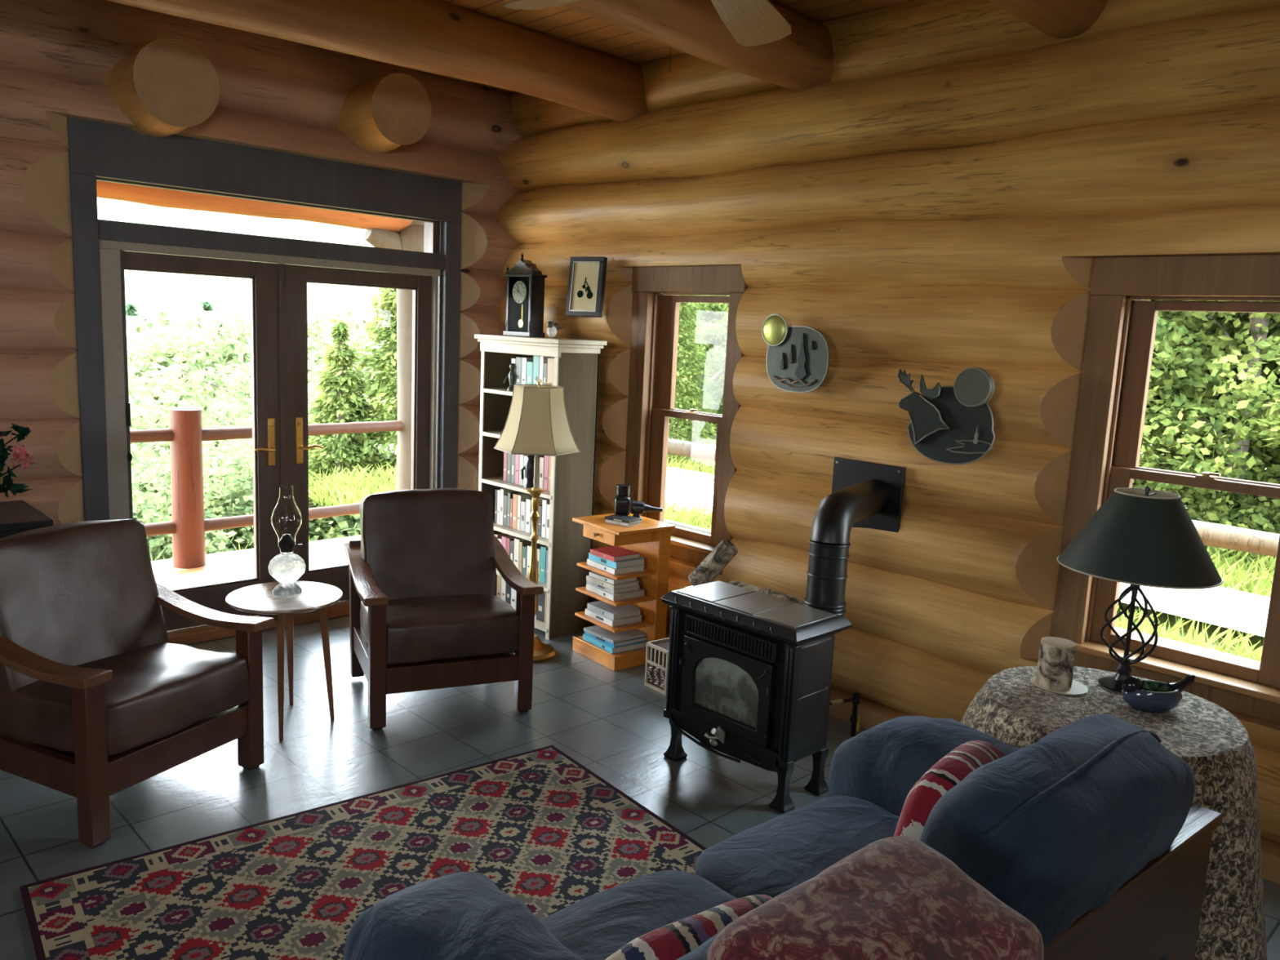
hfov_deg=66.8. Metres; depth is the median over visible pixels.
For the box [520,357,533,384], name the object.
book
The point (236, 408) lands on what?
tree
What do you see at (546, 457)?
book
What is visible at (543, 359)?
book
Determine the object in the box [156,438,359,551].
tree
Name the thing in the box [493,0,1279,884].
wall
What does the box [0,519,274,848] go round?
armchair
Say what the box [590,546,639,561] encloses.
book
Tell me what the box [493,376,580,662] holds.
floor lamp
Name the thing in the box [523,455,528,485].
book
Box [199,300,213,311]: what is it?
tree
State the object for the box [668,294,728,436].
tree
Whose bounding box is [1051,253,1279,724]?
window
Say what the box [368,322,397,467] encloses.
tree
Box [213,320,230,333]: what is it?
tree
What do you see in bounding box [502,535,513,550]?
book
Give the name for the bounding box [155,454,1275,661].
meadow grass
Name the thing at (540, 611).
book
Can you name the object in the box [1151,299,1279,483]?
tree
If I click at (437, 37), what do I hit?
ceiling beam
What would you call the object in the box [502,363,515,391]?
figurine
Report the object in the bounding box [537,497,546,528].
book
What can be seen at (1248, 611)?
road
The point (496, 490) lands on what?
book
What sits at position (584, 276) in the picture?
print
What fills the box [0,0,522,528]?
wall
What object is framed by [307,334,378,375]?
tree
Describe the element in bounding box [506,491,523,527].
book
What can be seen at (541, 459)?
book
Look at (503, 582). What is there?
book
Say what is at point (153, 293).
sky
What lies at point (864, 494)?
pipe
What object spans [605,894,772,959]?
throw pillow
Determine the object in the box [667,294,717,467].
tree
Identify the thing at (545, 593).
book
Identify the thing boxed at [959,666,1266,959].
tablecloth
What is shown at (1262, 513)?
bush
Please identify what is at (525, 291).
mantel clock
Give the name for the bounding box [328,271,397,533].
tree
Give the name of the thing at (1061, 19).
ceiling beam
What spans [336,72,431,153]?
log
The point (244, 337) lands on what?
tree
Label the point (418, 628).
seat cushion
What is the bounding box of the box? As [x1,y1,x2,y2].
[644,637,669,695]
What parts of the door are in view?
handle, transom frame, handle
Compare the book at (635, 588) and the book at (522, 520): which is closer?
the book at (635, 588)
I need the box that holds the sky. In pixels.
[97,197,1266,658]
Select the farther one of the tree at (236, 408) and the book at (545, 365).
the tree at (236, 408)
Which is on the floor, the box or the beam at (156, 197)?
the box
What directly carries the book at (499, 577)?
on the bookcase at (576, 361)
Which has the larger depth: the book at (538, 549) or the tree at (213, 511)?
the tree at (213, 511)
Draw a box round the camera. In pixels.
[613,484,662,519]
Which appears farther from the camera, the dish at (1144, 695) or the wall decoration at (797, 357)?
the wall decoration at (797, 357)
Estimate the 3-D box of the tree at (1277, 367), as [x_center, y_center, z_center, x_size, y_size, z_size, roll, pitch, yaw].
[9.795,-0.754,10.864,4.739,6.583,4.842,-3,11,-33]
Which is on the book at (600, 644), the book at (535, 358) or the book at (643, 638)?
the book at (643, 638)
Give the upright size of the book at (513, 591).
0.190 m
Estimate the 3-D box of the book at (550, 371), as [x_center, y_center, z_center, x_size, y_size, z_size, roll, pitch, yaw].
[-0.426,-0.559,5.263,0.150,0.200,0.062,-6,12,-44]
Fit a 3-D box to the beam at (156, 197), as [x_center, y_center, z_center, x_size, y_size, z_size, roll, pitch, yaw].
[-4.381,-1.828,5.243,7.250,0.289,0.289,-6,12,-44]
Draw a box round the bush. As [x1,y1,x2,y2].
[1132,300,1279,564]
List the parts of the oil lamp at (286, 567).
glass, burner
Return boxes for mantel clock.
[502,253,546,337]
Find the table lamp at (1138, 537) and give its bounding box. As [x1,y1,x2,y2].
[1056,485,1223,693]
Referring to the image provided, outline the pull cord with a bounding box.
[668,47,671,71]
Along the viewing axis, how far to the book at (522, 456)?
5.46 m
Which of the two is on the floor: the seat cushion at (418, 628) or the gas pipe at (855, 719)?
the gas pipe at (855, 719)
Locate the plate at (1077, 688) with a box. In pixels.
[1030,675,1088,695]
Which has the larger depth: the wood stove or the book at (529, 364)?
the book at (529, 364)
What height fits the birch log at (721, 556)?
0.259 m
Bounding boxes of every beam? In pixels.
[96,180,413,232]
[106,0,648,121]
[562,0,833,90]
[989,0,1107,38]
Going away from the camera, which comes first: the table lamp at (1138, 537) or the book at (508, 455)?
the table lamp at (1138, 537)
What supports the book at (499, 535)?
on the bookcase at (576, 361)
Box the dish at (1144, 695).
[1118,674,1195,713]
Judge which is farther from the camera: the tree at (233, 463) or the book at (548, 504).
the tree at (233, 463)
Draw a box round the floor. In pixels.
[0,614,1279,959]
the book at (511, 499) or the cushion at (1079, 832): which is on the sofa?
the cushion at (1079, 832)
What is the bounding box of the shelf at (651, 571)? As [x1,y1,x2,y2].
[576,561,657,580]
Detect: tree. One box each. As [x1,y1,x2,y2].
[125,302,138,315]
[126,309,250,364]
[126,320,243,393]
[128,357,251,427]
[128,385,251,454]
[128,391,202,430]
[129,334,371,419]
[130,441,222,506]
[130,442,161,467]
[131,456,244,560]
[138,420,313,493]
[141,469,253,560]
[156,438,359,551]
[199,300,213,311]
[203,394,393,467]
[205,381,393,437]
[212,302,375,370]
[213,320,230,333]
[217,360,364,420]
[307,313,383,540]
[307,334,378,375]
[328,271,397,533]
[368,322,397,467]
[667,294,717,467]
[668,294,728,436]
[675,295,728,424]
[1139,299,1279,484]
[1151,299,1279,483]
[1262,335,1279,385]
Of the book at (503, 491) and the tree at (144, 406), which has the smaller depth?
the book at (503, 491)
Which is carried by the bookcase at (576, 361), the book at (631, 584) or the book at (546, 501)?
the book at (546, 501)
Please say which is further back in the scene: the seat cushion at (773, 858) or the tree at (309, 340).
the tree at (309, 340)
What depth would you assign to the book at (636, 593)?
4.95 m
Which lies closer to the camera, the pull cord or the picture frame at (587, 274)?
the pull cord
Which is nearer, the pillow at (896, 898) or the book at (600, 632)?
the pillow at (896, 898)
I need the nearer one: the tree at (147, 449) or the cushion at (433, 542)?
the cushion at (433, 542)
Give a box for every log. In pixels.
[102,37,220,137]
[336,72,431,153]
[688,538,737,586]
[728,580,804,604]
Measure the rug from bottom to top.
0.009 m
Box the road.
[377,444,1270,636]
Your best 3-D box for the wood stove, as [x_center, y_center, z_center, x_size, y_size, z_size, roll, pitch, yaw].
[0.409,0.809,3.738,0.365,0.695,0.661,-6,12,-44]
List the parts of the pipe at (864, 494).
wall plate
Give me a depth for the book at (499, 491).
5.64 m
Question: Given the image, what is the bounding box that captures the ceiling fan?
[502,0,791,46]
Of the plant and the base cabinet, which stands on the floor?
the base cabinet
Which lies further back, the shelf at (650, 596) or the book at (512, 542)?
the book at (512, 542)
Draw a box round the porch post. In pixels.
[364,220,424,490]
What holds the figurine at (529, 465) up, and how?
on the bookcase at (576, 361)
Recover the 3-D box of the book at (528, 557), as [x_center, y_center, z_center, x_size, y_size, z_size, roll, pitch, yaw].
[-0.563,0.457,5.528,0.170,0.180,0.047,-6,12,-44]
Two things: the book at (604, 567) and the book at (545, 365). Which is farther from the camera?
the book at (545, 365)
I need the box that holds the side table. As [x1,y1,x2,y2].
[225,581,342,740]
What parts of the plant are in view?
flower, flower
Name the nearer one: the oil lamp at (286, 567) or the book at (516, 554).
the oil lamp at (286, 567)
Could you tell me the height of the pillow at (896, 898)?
0.541 m
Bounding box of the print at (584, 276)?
[570,262,599,311]
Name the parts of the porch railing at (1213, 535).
rail, rail, rail, rail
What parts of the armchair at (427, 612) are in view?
leg, rail, armrest, leg, rail, armrest, leg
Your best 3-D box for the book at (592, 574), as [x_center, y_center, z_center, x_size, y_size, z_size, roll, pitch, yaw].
[-0.139,0.497,5.023,0.160,0.022,0.200,-5,12,-42]
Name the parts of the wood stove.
leg, latch knob, door glass, fire door, leg, leg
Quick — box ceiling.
[380,0,919,93]
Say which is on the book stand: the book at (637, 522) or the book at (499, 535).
the book at (637, 522)
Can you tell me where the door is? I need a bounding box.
[67,117,462,645]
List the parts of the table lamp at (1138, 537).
lamp shade, stem and finial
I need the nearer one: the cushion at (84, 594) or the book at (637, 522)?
the cushion at (84, 594)
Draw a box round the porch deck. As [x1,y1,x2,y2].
[151,535,360,589]
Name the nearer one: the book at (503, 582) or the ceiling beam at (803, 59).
the ceiling beam at (803, 59)
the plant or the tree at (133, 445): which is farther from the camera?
the tree at (133, 445)
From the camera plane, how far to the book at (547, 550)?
5.36 m
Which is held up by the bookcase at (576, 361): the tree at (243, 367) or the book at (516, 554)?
the book at (516, 554)
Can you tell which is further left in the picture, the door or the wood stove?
the door
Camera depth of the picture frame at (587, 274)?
5.25 m
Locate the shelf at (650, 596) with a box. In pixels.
[575,586,655,606]
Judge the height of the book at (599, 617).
0.030 m
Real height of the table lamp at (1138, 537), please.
0.615 m
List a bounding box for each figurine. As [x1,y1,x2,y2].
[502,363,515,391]
[520,454,533,488]
[546,321,559,337]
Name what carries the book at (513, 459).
on the bookcase at (576, 361)
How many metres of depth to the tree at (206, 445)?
18.57 m
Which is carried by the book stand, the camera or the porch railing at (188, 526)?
the camera
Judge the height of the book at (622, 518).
0.014 m
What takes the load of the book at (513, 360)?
on the bookcase at (576, 361)
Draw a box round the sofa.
[348,714,1222,959]
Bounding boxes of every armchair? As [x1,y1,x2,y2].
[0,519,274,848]
[344,488,543,729]
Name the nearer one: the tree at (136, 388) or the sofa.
the sofa
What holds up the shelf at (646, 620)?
attached to the book stand
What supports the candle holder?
on the plate at (1077, 688)
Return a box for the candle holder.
[1035,636,1076,690]
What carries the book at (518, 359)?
on the bookcase at (576, 361)
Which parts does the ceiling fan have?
blade, blade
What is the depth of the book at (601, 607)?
5.00 m
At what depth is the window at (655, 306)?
5.23 m
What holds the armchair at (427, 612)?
on the floor
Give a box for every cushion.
[0,519,166,692]
[0,642,248,755]
[359,488,497,600]
[360,593,519,664]
[533,868,733,959]
[671,943,701,959]
[692,795,899,899]
[912,714,1198,943]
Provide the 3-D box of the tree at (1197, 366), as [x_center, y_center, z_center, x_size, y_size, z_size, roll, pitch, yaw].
[6.249,-1.726,14.200,5.330,7.247,5.217,2,9,-2]
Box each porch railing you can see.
[129,407,403,568]
[663,438,1279,667]
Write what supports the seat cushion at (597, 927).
on the sofa
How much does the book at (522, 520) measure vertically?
0.170 m
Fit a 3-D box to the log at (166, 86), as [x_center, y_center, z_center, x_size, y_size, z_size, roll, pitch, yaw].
[-2.177,-1.781,4.410,0.394,0.395,0.472,-6,12,-44]
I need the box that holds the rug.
[19,745,706,959]
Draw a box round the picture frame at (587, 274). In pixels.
[565,256,607,317]
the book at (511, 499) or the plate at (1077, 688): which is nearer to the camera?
the plate at (1077, 688)
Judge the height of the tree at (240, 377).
11.038 m
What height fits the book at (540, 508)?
0.170 m
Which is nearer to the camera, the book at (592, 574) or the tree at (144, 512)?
the book at (592, 574)
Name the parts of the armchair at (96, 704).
rail, armrest, leg, rail, armrest, leg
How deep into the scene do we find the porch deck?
6.92 m
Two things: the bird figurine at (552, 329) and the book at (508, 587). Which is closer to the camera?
the bird figurine at (552, 329)
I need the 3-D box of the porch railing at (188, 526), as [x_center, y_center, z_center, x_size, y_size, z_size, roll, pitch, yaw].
[-4.507,0.194,5.526,7.160,1.110,0.216,-6,12,-44]
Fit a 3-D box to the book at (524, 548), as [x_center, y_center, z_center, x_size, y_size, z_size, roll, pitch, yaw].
[-0.599,0.456,5.558,0.160,0.170,0.042,-6,12,-44]
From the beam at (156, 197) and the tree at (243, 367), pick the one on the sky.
the tree at (243, 367)
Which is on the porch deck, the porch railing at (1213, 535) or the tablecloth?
the porch railing at (1213, 535)
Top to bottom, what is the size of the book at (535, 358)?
0.210 m
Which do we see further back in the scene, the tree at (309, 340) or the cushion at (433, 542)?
the tree at (309, 340)
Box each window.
[624,265,748,571]
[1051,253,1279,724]
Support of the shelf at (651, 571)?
attached to the book stand
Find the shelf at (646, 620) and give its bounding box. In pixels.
[574,610,653,632]
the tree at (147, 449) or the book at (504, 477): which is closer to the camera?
the book at (504, 477)
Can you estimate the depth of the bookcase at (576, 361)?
5.32 m
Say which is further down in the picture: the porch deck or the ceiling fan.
the porch deck
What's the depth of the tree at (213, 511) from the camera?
14.87 m
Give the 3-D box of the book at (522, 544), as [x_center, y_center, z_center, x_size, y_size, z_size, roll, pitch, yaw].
[-0.627,0.441,5.579,0.150,0.190,0.026,-6,12,-44]
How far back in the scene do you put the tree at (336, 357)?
15.49 m
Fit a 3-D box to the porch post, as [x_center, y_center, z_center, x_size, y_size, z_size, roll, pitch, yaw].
[-1.915,-0.908,7.825,0.631,2.822,0.430,-6,12,-44]
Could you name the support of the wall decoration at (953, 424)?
attached to the wall at (940, 206)
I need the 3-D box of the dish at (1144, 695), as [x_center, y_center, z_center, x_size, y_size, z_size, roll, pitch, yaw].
[1.462,0.600,2.754,0.230,0.101,0.116,2,9,-6]
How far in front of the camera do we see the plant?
3.77 m
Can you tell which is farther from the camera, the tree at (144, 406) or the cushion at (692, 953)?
the tree at (144, 406)
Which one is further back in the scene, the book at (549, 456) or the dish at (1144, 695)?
the book at (549, 456)
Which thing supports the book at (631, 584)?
on the book at (635, 588)
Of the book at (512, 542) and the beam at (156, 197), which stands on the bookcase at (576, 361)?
the book at (512, 542)
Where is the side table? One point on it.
(259, 599)
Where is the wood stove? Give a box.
[660,580,852,813]
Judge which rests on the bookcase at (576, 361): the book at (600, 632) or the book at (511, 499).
the book at (511, 499)
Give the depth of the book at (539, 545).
5.43 m
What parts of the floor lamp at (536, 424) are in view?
lamp shade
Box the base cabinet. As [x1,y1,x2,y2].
[0,500,53,537]
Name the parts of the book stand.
drawer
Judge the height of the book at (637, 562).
0.034 m
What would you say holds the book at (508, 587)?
on the bookcase at (576, 361)
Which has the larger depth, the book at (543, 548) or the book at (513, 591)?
the book at (513, 591)
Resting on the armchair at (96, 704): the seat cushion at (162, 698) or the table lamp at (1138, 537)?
the seat cushion at (162, 698)
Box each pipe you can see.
[804,457,905,616]
[829,692,860,737]
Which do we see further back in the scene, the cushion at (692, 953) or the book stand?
the book stand
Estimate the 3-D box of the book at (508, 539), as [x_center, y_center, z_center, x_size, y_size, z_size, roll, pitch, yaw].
[-0.704,0.423,5.670,0.170,0.190,0.034,-6,12,-44]
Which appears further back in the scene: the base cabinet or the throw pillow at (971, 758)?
the base cabinet
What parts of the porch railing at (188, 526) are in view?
rail, rail, post, rail, rail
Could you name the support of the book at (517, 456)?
on the bookcase at (576, 361)
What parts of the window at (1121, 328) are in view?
frame, sash, sash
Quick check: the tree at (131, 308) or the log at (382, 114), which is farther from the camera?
the tree at (131, 308)
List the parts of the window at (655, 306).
sash, frame, sash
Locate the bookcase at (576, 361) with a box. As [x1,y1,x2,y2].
[474,333,607,639]
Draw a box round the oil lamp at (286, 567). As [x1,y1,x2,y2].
[267,485,306,595]
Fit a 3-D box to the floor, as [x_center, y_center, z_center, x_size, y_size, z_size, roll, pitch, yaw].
[-0.552,1.562,1.259,6.720,0.120,8.100,-6,12,-44]
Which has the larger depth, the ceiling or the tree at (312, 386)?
the tree at (312, 386)
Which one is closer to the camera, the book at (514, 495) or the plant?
the plant
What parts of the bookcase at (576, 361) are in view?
shelf, shelf, shelf, shelf, shelf, cornice, shelf, panel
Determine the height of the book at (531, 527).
0.190 m
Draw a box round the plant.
[0,422,35,497]
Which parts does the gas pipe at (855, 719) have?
lever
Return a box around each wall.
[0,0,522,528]
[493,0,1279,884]
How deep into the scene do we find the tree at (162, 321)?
45.53 m
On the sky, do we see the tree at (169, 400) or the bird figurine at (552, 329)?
the tree at (169, 400)
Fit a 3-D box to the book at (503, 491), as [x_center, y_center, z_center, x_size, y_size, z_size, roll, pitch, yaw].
[-0.748,0.152,5.673,0.150,0.210,0.032,-6,12,-44]
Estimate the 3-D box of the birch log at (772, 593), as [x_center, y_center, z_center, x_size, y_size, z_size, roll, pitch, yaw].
[0.602,0.525,4.269,0.068,0.068,0.531,-6,12,-44]
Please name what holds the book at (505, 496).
on the bookcase at (576, 361)
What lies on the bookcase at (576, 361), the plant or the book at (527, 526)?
the book at (527, 526)
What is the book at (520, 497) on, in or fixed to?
on the bookcase at (576, 361)
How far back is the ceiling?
4.39 m
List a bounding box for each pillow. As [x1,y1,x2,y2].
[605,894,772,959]
[697,836,1042,959]
[892,741,1005,838]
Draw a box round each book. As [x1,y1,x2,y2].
[494,488,504,523]
[494,533,510,538]
[497,489,500,524]
[497,574,501,597]
[499,488,516,525]
[501,576,506,600]
[502,452,506,481]
[502,494,507,526]
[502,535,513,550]
[505,582,511,605]
[506,453,511,482]
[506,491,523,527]
[506,536,518,555]
[509,497,512,528]
[509,539,514,562]
[511,358,515,384]
[511,454,515,483]
[511,493,526,529]
[511,587,515,608]
[513,537,526,568]
[514,454,519,484]
[515,356,525,384]
[516,493,539,530]
[518,540,531,573]
[519,454,526,485]
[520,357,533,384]
[520,500,525,531]
[521,544,531,576]
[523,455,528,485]
[524,497,532,533]
[526,361,533,384]
[526,545,531,577]
[529,500,532,533]
[532,355,539,384]
[536,591,545,622]
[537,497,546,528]
[537,505,542,536]
[537,543,544,548]
[537,548,540,581]
[538,355,553,384]
[538,457,544,488]
[539,545,548,582]
[541,498,550,537]
[542,363,547,384]
[543,455,549,491]
[543,591,546,622]
[545,549,548,583]
[546,357,554,385]
[546,503,549,538]
[547,455,551,492]
[582,633,648,653]
[583,625,645,643]
[584,631,647,647]
[585,608,642,626]
[586,558,644,574]
[586,575,639,590]
[586,580,639,594]
[586,583,644,600]
[586,600,641,620]
[588,552,644,568]
[588,571,637,584]
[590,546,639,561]
[604,514,640,523]
[605,519,641,526]
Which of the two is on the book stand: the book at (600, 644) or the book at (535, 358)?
the book at (600, 644)
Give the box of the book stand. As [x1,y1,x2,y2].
[572,512,675,671]

